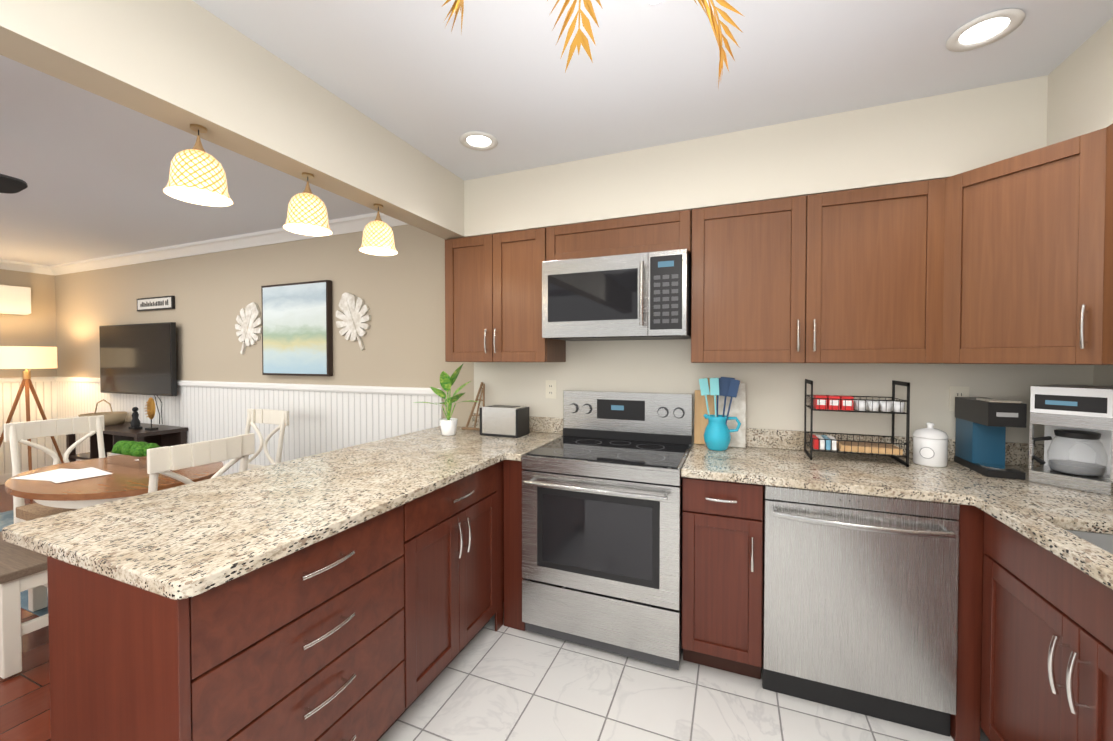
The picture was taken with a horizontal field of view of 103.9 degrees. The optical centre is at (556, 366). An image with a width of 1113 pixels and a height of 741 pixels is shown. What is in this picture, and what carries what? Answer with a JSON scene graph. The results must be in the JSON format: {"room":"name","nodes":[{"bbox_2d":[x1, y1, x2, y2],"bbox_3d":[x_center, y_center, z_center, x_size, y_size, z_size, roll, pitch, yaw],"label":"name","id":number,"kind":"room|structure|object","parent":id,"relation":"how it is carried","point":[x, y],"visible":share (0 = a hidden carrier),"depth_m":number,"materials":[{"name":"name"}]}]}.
{"room":"kitchen and living room","nodes":[
{"label":"kitchen and living room","id":0,"kind":"room"},
{"bbox_2d":[0,484,50,740],"bbox_3d":[-4.297,1.412,1.767,5.945,0.100,5.380,0,1,22],"label":"floor","id":1,"kind":"structure","parent":0,"point":[25,704],"depth_m":1.82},
{"bbox_2d":[0,510,47,615],"bbox_3d":[-3.385,1.334,3.145,3.600,0.005,1.020,0,1,22],"label":"rug","id":2,"kind":"object","parent":1,"relation":"on","point":[6,518],"depth_m":2.59,"materials":[{"name":"grey fabric"}]},
{"bbox_2d":[3,415,105,592],"bbox_3d":[-3.061,0.841,2.778,0.511,0.988,0.458,0,1,22],"label":"chair","id":3,"kind":"object","parent":2,"relation":"on","point":[15,434],"visible":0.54,"depth_m":2.76,"materials":[{"name":"beige paint"}]},
{"bbox_2d":[5,457,222,508],"bbox_3d":[-2.463,0.961,2.484,1.160,0.735,0.800,0,1,22],"label":"dining table","id":4,"kind":"object","parent":2,"relation":"on","point":[121,482],"visible":0.27,"depth_m":2.21,"materials":[{"name":"brown paint"}]},
{"bbox_2d":[11,467,112,482],"bbox_3d":[-2.689,0.593,2.384,0.429,0.003,0.284,0,1,22],"label":"papers","id":5,"kind":"object","parent":4,"relation":"on","point":[59,475],"visible":1,"depth_m":2.37,"materials":[{"name":"white paper"}]},
{"bbox_2d":[107,440,159,467],"bbox_3d":[-2.565,0.520,2.658,0.366,0.139,0.128,0,1,22],"label":"centerpiece","id":6,"kind":"object","parent":4,"relation":"on","point":[129,453],"visible":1,"depth_m":2.60,"materials":[{"name":"green plant"}]},
{"bbox_2d":[147,433,254,492],"bbox_3d":[-1.903,0.851,2.201,0.511,0.988,0.458,0,1,22],"label":"chair","id":7,"kind":"object","parent":2,"relation":"on","point":[165,460],"visible":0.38,"depth_m":2.05,"materials":[{"name":"beige paint"}]},
{"bbox_2d":[239,409,288,471],"bbox_3d":[-2.314,0.834,3.172,0.458,0.988,0.511,0,1,22],"label":"chair","id":8,"kind":"object","parent":2,"relation":"on","point":[280,418],"visible":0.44,"depth_m":3.34,"materials":[{"name":"beige paint"}]},
{"bbox_2d":[0,531,48,678],"bbox_3d":[-2.630,1.112,2.155,0.740,0.462,0.400,0,1,22],"label":"bench","id":9,"kind":"object","parent":1,"relation":"on","point":[22,569],"visible":0.42,"depth_m":1.92,"materials":[{"name":"beige paint"}]},
{"bbox_2d":[0,346,63,470],"bbox_3d":[-5.532,0.553,4.633,0.624,1.523,0.624,0,1,22],"label":"floor lamp","id":10,"kind":"object","parent":1,"relation":"on","point":[26,358],"visible":0.81,"depth_m":4.53,"materials":[{"name":"beige fabric"}]},
{"bbox_2d":[66,421,187,461],"bbox_3d":[-4.260,0.955,4.310,1.300,0.725,0.395,0,1,22],"label":"console table","id":11,"kind":"object","parent":1,"relation":"on","point":[160,436],"visible":0.19,"depth_m":4.25,"materials":[{"name":"black wood"}]},
{"bbox_2d":[78,399,127,425],"bbox_3d":[-4.606,0.461,4.433,0.350,0.255,0.350,0,1,22],"label":"basket","id":12,"kind":"object","parent":11,"relation":"on","point":[114,418],"visible":0.62,"depth_m":4.42,"materials":[{"name":"brown wicker"}]},
{"bbox_2d":[129,407,141,429],"bbox_3d":[-4.009,0.489,4.149,0.100,0.209,0.072,0,1,22],"label":"statue","id":13,"kind":"object","parent":11,"relation":"on","point":[135,422],"visible":1,"depth_m":4.13,"materials":[{"name":"black"}]},
{"bbox_2d":[144,397,157,429],"bbox_3d":[-3.813,0.442,4.098,0.111,0.305,0.065,0,1,22],"label":"sculpture","id":14,"kind":"object","parent":11,"relation":"on","point":[150,408],"visible":1,"depth_m":4.08,"materials":[{"name":"gold"}]},
{"bbox_2d":[0,269,56,377],"bbox_3d":[-7.024,0.104,2.795,0.100,2.480,5.280,0,1,22],"label":"wall","id":15,"kind":"structure","parent":0,"point":[36,326],"depth_m":5.04,"materials":[{"name":"beige"}]},
{"bbox_2d":[0,285,30,314],"bbox_3d":[-6.149,-0.723,4.525,0.205,0.307,0.870,0,1,22],"label":"shade","id":16,"kind":"object","parent":15,"relation":"attached to","point":[15,300],"visible":1,"depth_m":4.79,"materials":[{"name":"beige fabric"}]},
{"bbox_2d":[0,259,47,484],"bbox_3d":[-6.960,0.105,2.721,0.075,2.480,5.190,0,1,22],"label":"trim","id":17,"kind":"structure","parent":15,"relation":"attached to","point":[4,264],"depth_m":4.92,"materials":[{"name":"white"}]},
{"bbox_2d":[0,0,463,239],"bbox_3d":[-1.502,-0.927,0.541,0.145,0.340,5.280,0,1,22],"label":"header beam","id":18,"kind":"structure","parent":0,"point":[183,65],"depth_m":1.43,"materials":[{"name":"beige paint"}]},
{"bbox_2d":[163,124,232,206],"bbox_3d":[-1.156,-0.659,1.409,0.176,0.224,0.176,0,1,22],"label":"pendant light","id":19,"kind":"object","parent":18,"relation":"hanging from","point":[197,174],"visible":1,"depth_m":1.38,"materials":[{"name":"glass"}]},
{"bbox_2d":[283,172,331,235],"bbox_3d":[-1.009,-0.666,1.770,0.176,0.224,0.176,0,1,22],"label":"pendant light","id":20,"kind":"object","parent":18,"relation":"hanging from","point":[307,214],"visible":1,"depth_m":1.73,"materials":[{"name":"glass"}]},
{"bbox_2d":[359,204,397,255],"bbox_3d":[-0.867,-0.672,2.123,0.176,0.224,0.176,0,1,22],"label":"pendant light","id":21,"kind":"object","parent":18,"relation":"hanging from","point":[378,237],"visible":1,"depth_m":2.08,"materials":[{"name":"yellow glass"}]},
{"bbox_2d":[0,0,1112,265],"bbox_3d":[-2.816,-1.158,1.123,9.140,0.100,5.380,0,1,22],"label":"ceiling","id":22,"kind":"structure","parent":0,"point":[90,168],"depth_m":1.74,"materials":[{"name":"white paint"}]},
{"bbox_2d":[0,174,27,193],"bbox_3d":[-2.744,-0.957,1.410,1.083,0.309,1.083,-1,1,-33],"label":"ceiling fan","id":23,"kind":"object","parent":22,"relation":"hanging from","point":[10,185],"visible":1,"depth_m":2.07,"materials":[{"name":"black"}]},
{"bbox_2d":[442,0,463,31],"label":"leaf","id":24,"kind":"object","parent":22,"relation":"hanging from","point":[458,4],"depth_m":1.09,"materials":[{"name":"gold metal"}]},
{"bbox_2d":[460,131,497,150],"bbox_3d":[-0.386,-1.122,2.168,0.187,0.008,0.187,0,1,16],"label":"recessed light","id":25,"kind":"object","parent":22,"relation":"in","point":[474,140],"depth_m":2.17,"materials":[{"name":"white"}]},
{"bbox_2d":[553,0,598,71],"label":"leaf decoration","id":26,"kind":"object","parent":22,"relation":"hanging from","point":[580,38],"depth_m":0.91,"materials":[{"name":"gold metal"}]},
{"bbox_2d":[694,0,744,87],"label":"leaf decoration","id":27,"kind":"object","parent":22,"relation":"hanging from","point":[716,27],"depth_m":1.06,"materials":[{"name":"gold metal"}]},
{"bbox_2d":[946,8,1024,51],"bbox_3d":[1.412,-1.109,1.440,0.187,0.008,0.187,0,1,16],"label":"recessed light","id":28,"kind":"object","parent":22,"relation":"in","point":[985,30],"depth_m":1.44,"materials":[{"name":"white"}]},
{"bbox_2d":[55,224,1092,443],"bbox_3d":[-1.825,0.090,3.592,9.140,2.480,0.100,0,1,22],"label":"wall","id":29,"kind":"structure","parent":0,"point":[401,293],"depth_m":3.20,"materials":[{"name":"beige paint"}]},
{"bbox_2d":[99,322,176,395],"bbox_3d":[-4.287,-0.073,4.478,1.290,0.715,0.094,0,1,22],"label":"tv","id":30,"kind":"object","parent":29,"relation":"attached to","point":[138,359],"visible":1,"depth_m":4.40,"materials":[{"name":"black plastic"}]},
{"bbox_2d":[154,395,162,423],"bbox_3d":[-3.982,0.434,4.360,0.076,0.296,0.042,0,1,22],"label":"cord","id":31,"kind":"object","parent":30,"relation":"hanging from","point":[158,409],"visible":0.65,"depth_m":4.37,"materials":[{"name":"black plastic"}]},
{"bbox_2d":[137,296,174,311],"bbox_3d":[-4.065,-0.635,4.416,0.620,0.130,0.025,0,1,22],"label":"sign","id":32,"kind":"object","parent":29,"relation":"attached to","point":[157,303],"visible":1,"depth_m":4.39,"materials":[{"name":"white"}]},
{"bbox_2d":[0,381,442,475],"bbox_3d":[-4.394,0.747,1.741,5.575,1.030,5.280,0,1,22],"label":"wall panel","id":33,"kind":"object","parent":29,"relation":"attached to","point":[321,422],"visible":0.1,"depth_m":3.95,"materials":[{"name":"white wood"}]},
{"bbox_2d":[48,212,441,395],"bbox_3d":[-3.297,0.081,4.093,5.835,2.480,0.075,0,1,22],"label":"trim","id":34,"kind":"structure","parent":29,"relation":"attached to","point":[352,224],"depth_m":3.88,"materials":[{"name":"white paint"}]},
{"bbox_2d":[235,302,261,353],"bbox_3d":[-2.744,-0.337,3.886,0.346,0.456,0.024,0,1,22],"label":"art","id":35,"kind":"object","parent":29,"relation":"attached to","point":[248,319],"visible":0.96,"depth_m":3.87},
{"bbox_2d":[261,280,332,375],"bbox_3d":[-2.181,-0.308,3.648,0.784,0.770,0.045,0,1,22],"label":"painting","id":36,"kind":"object","parent":29,"relation":"attached to","point":[297,329],"visible":1,"depth_m":3.61},
{"bbox_2d":[336,292,370,349],"bbox_3d":[-1.600,-0.354,3.423,0.346,0.456,0.024,0,1,22],"label":"art","id":37,"kind":"object","parent":29,"relation":"attached to","point":[353,316],"visible":0.92,"depth_m":3.41},
{"bbox_2d":[445,233,500,361],"bbox_3d":[-0.450,-0.410,2.792,0.402,0.762,0.325,0,1,22],"label":"upper cabinet","id":38,"kind":"object","parent":29,"relation":"attached to","point":[472,264],"depth_m":2.65,"materials":[{"name":"brown wood"}]},
{"bbox_2d":[501,228,565,361],"bbox_3d":[-0.188,-0.408,2.686,0.403,0.762,0.325,0,1,22],"label":"upper cabinet","id":39,"kind":"object","parent":29,"relation":"attached to","point":[523,251],"depth_m":2.52,"materials":[{"name":"brown wood"}]},
{"bbox_2d":[546,380,555,398],"bbox_3d":[-0.037,0.148,2.810,0.072,0.116,0.008,0,1,22],"label":"electrical outlet","id":40,"kind":"object","parent":29,"relation":"attached to","point":[550,388],"visible":1,"depth_m":2.81,"materials":[{"name":"beige plastic"}]},
{"bbox_2d":[545,209,692,261],"bbox_3d":[0.363,-0.681,2.458,0.783,0.209,0.325,0,1,22],"label":"upper cabinet","id":41,"kind":"object","parent":29,"relation":"attached to","point":[669,230],"depth_m":2.30,"materials":[{"name":"brown wood"}]},
{"bbox_2d":[542,249,690,340],"bbox_3d":[0.338,-0.362,2.401,0.762,0.419,0.455,0,1,22],"label":"over-the-range microwave","id":42,"kind":"object","parent":41,"relation":"attached to","point":[641,296],"visible":1,"depth_m":2.23,"materials":[{"name":"grey metal"}]},
{"bbox_2d":[689,197,788,362],"bbox_3d":[0.989,-0.400,2.209,0.561,0.762,0.325,0,1,22],"label":"upper cabinet","id":43,"kind":"object","parent":29,"relation":"attached to","point":[739,257],"depth_m":2.09,"materials":[{"name":"brown wood"}]},
{"bbox_2d":[789,180,928,363],"bbox_3d":[1.412,-0.397,2.017,0.608,0.762,0.364,0,1,22],"label":"upper cabinet","id":44,"kind":"object","parent":29,"relation":"attached to","point":[859,258],"depth_m":1.91,"materials":[{"name":"brown wood"}]},
{"bbox_2d":[949,386,968,410],"bbox_3d":[1.879,0.152,2.034,0.072,0.116,0.008,0,1,22],"label":"electrical outlet","id":45,"kind":"object","parent":29,"relation":"attached to","point":[957,391],"visible":0.58,"depth_m":2.04,"materials":[{"name":"beige plastic"}]},
{"bbox_2d":[925,129,1100,364],"bbox_3d":[1.848,-0.390,1.668,0.681,0.762,0.684,0,1,22],"label":"upper cabinet","id":46,"kind":"object","parent":29,"relation":"attached to","point":[1008,261],"depth_m":1.59,"materials":[{"name":"brown wood"}]},
{"bbox_2d":[378,602,989,740],"bbox_3d":[-0.061,1.441,0.052,3.195,0.100,5.380,0,1,22],"label":"floor","id":47,"kind":"structure","parent":0,"point":[502,683],"depth_m":1.75,"materials":[{"name":"white tile"}]},
{"bbox_2d":[47,496,422,740],"bbox_3d":[-0.931,0.929,1.396,0.572,0.878,0.759,0,1,22],"label":"base cabinet","id":48,"kind":"object","parent":47,"relation":"on","point":[369,630],"depth_m":1.12,"materials":[{"name":"brown wood"}]},
{"bbox_2d":[2,413,562,599],"bbox_3d":[-0.759,0.410,2.005,0.952,0.135,2.048,0,1,22],"label":"countertop","id":49,"kind":"structure","parent":48,"relation":"on","point":[189,540],"depth_m":1.36,"materials":[{"name":"stone"}]},
{"bbox_2d":[414,364,477,435],"bbox_3d":[-0.672,0.205,2.716,0.391,0.447,0.339,0,1,22],"label":"potted plant","id":50,"kind":"object","parent":49,"relation":"on","point":[448,424],"visible":1,"depth_m":2.70,"materials":[{"name":"green plant"}]},
{"bbox_2d":[461,382,484,430],"bbox_3d":[-0.526,0.264,2.912,0.183,0.314,0.137,0,1,22],"label":"driftwood decor","id":51,"kind":"object","parent":49,"relation":"on","point":[473,408],"visible":0.81,"depth_m":2.92,"materials":[{"name":"brown wood"}]},
{"bbox_2d":[480,404,528,437],"bbox_3d":[-0.334,0.339,2.741,0.283,0.180,0.163,0,1,22],"label":"toaster","id":52,"kind":"object","parent":49,"relation":"on","point":[510,421],"visible":1,"depth_m":2.67,"materials":[{"name":"silver metal"}]},
{"bbox_2d":[423,460,506,691],"bbox_3d":[-0.661,0.918,2.032,0.540,0.878,0.746,0,1,22],"label":"base cabinet","id":53,"kind":"object","parent":47,"relation":"on","point":[465,519],"depth_m":1.92,"materials":[{"name":"brown wood"}]},
{"bbox_2d":[507,460,523,627],"bbox_3d":[-0.437,0.908,2.584,0.540,0.878,0.713,0,1,22],"label":"base cabinet","id":54,"kind":"object","parent":47,"relation":"on","point":[514,468],"depth_m":2.24,"materials":[{"name":"brown wood"}]},
{"bbox_2d":[522,390,692,669],"bbox_3d":[0.286,0.755,2.293,0.762,1.195,0.714,0,1,22],"label":"range","id":55,"kind":"object","parent":47,"relation":"on","point":[601,523],"visible":1,"depth_m":2.06,"materials":[{"name":"grey metal"}]},
{"bbox_2d":[681,477,762,678],"bbox_3d":[0.817,0.916,2.145,0.326,0.878,0.615,0,1,22],"label":"base cabinet","id":56,"kind":"object","parent":47,"relation":"on","point":[722,521],"depth_m":1.87,"materials":[{"name":"brown wood"}]},
{"bbox_2d":[762,485,959,736],"bbox_3d":[1.246,0.922,1.926,0.626,0.874,0.690,0,1,22],"label":"dishwasher","id":57,"kind":"object","parent":47,"relation":"on","point":[860,605],"visible":0.85,"depth_m":1.66,"materials":[{"name":"grey metal"}]},
{"bbox_2d":[950,504,1112,740],"bbox_3d":[1.834,0.925,1.640,0.670,0.878,0.792,0,1,22],"label":"base cabinet","id":58,"kind":"object","parent":47,"relation":"on","point":[992,554],"depth_m":1.47,"materials":[{"name":"brown wood"}]},
{"bbox_2d":[681,426,993,516],"bbox_3d":[1.081,0.411,1.924,0.976,0.135,0.816,0,1,22],"label":"countertop","id":59,"kind":"structure","parent":58,"relation":"on","point":[770,457],"depth_m":1.86,"materials":[{"name":"stone"}]},
{"bbox_2d":[694,378,716,444],"bbox_3d":[0.837,0.249,2.430,0.130,0.369,0.046,0,1,22],"label":"cutting board","id":60,"kind":"object","parent":59,"relation":"on","point":[700,420],"visible":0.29,"depth_m":2.43,"materials":[{"name":"brown wood"}]},
{"bbox_2d":[699,377,740,450],"bbox_3d":[0.856,0.245,2.291,0.212,0.382,0.138,0,1,22],"label":"pitcher","id":61,"kind":"object","parent":59,"relation":"on","point":[717,434],"visible":0.98,"depth_m":2.26,"materials":[{"name":"teal ceramic"}]},
{"bbox_2d":[718,383,745,447],"bbox_3d":[0.951,0.263,2.364,0.140,0.344,0.041,0,1,22],"label":"cutting board","id":62,"kind":"object","parent":59,"relation":"on","point":[738,411],"visible":0.48,"depth_m":2.35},
{"bbox_2d":[804,379,909,466],"bbox_3d":[1.411,0.254,2.077,0.376,0.372,0.209,0,1,22],"label":"wire rack","id":63,"kind":"object","parent":59,"relation":"on","point":[811,398],"visible":0.85,"depth_m":2.02,"materials":[{"name":"black metal"}]},
{"bbox_2d":[812,395,903,454],"bbox_3d":[1.414,0.266,2.070,0.350,0.252,0.166,0,1,22],"label":"contents","id":64,"kind":"object","parent":63,"relation":"in","point":[863,447],"visible":0.67,"depth_m":2.02,"materials":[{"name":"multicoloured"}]},
{"bbox_2d":[913,422,947,466],"bbox_3d":[1.683,0.347,1.963,0.124,0.189,0.128,0,1,22],"label":"canister","id":65,"kind":"object","parent":59,"relation":"on","point":[930,445],"visible":1,"depth_m":1.92,"materials":[{"name":"white ceramic"}]},
{"bbox_2d":[948,439,1112,589],"bbox_3d":[1.527,0.430,0.848,0.658,0.135,2.478,0,1,22],"label":"countertop","id":66,"kind":"structure","parent":58,"relation":"on","point":[1043,514],"depth_m":1.34,"materials":[{"name":"stone"}]},
{"bbox_2d":[954,397,1026,479],"bbox_3d":[1.843,0.290,1.864,0.116,0.308,0.286,0,1,22],"label":"coffee maker","id":67,"kind":"object","parent":66,"relation":"on","point":[982,424],"visible":1,"depth_m":1.84,"materials":[{"name":"black plastic"},{"name":"blue plastic"}]},
{"bbox_2d":[1028,384,1112,495],"bbox_3d":[1.996,0.262,1.666,0.273,0.370,0.217,-1,1,-28],"label":"coffee maker","id":68,"kind":"object","parent":66,"relation":"on","point":[1077,422],"visible":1,"depth_m":1.62,"materials":[{"name":"silver metal"}]},
{"bbox_2d":[1067,530,1112,553],"bbox_3d":[1.547,0.591,0.951,0.444,0.190,0.654,0,1,22],"label":"sink","id":69,"kind":"object","parent":66,"relation":"in","point":[1103,541],"depth_m":1.28,"materials":[{"name":"grey metal"}]},
{"bbox_2d":[999,584,1112,740],"bbox_3d":[1.515,1.041,0.934,0.510,0.670,0.760,0,1,22],"label":"doors","id":70,"kind":"structure","parent":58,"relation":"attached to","point":[1058,646],"depth_m":1.16,"materials":[{"name":"brown wood"}]},
{"bbox_2d":[464,76,1043,236],"bbox_3d":[0.719,-0.958,2.318,2.640,0.340,0.318,0,1,22],"label":"soffit","id":71,"kind":"structure","parent":0,"point":[946,135],"depth_m":2.02,"materials":[{"name":"beige paint"}]},
{"bbox_2d":[1044,17,1112,146],"bbox_3d":[1.161,-0.909,-0.537,0.318,0.340,5.280,0,1,22],"label":"soffit","id":72,"kind":"structure","parent":0,"point":[1078,93],"depth_m":1.51,"materials":[{"name":"beige paint"}]},
{"bbox_2d":[1093,365,1112,385],"bbox_3d":[1.355,0.162,-0.597,0.100,2.480,5.280,0,1,22],"label":"wall","id":73,"kind":"structure","parent":0,"point":[1102,375],"depth_m":1.82,"materials":[{"name":"beige paint"}]},
{"bbox_2d":[1097,124,1112,364],"bbox_3d":[1.804,-0.381,1.135,0.363,0.762,0.561,0,1,22],"label":"upper cabinet","id":74,"kind":"object","parent":73,"relation":"attached to","point":[1105,217],"depth_m":1.39,"materials":[{"name":"brown wood"}]}
]}

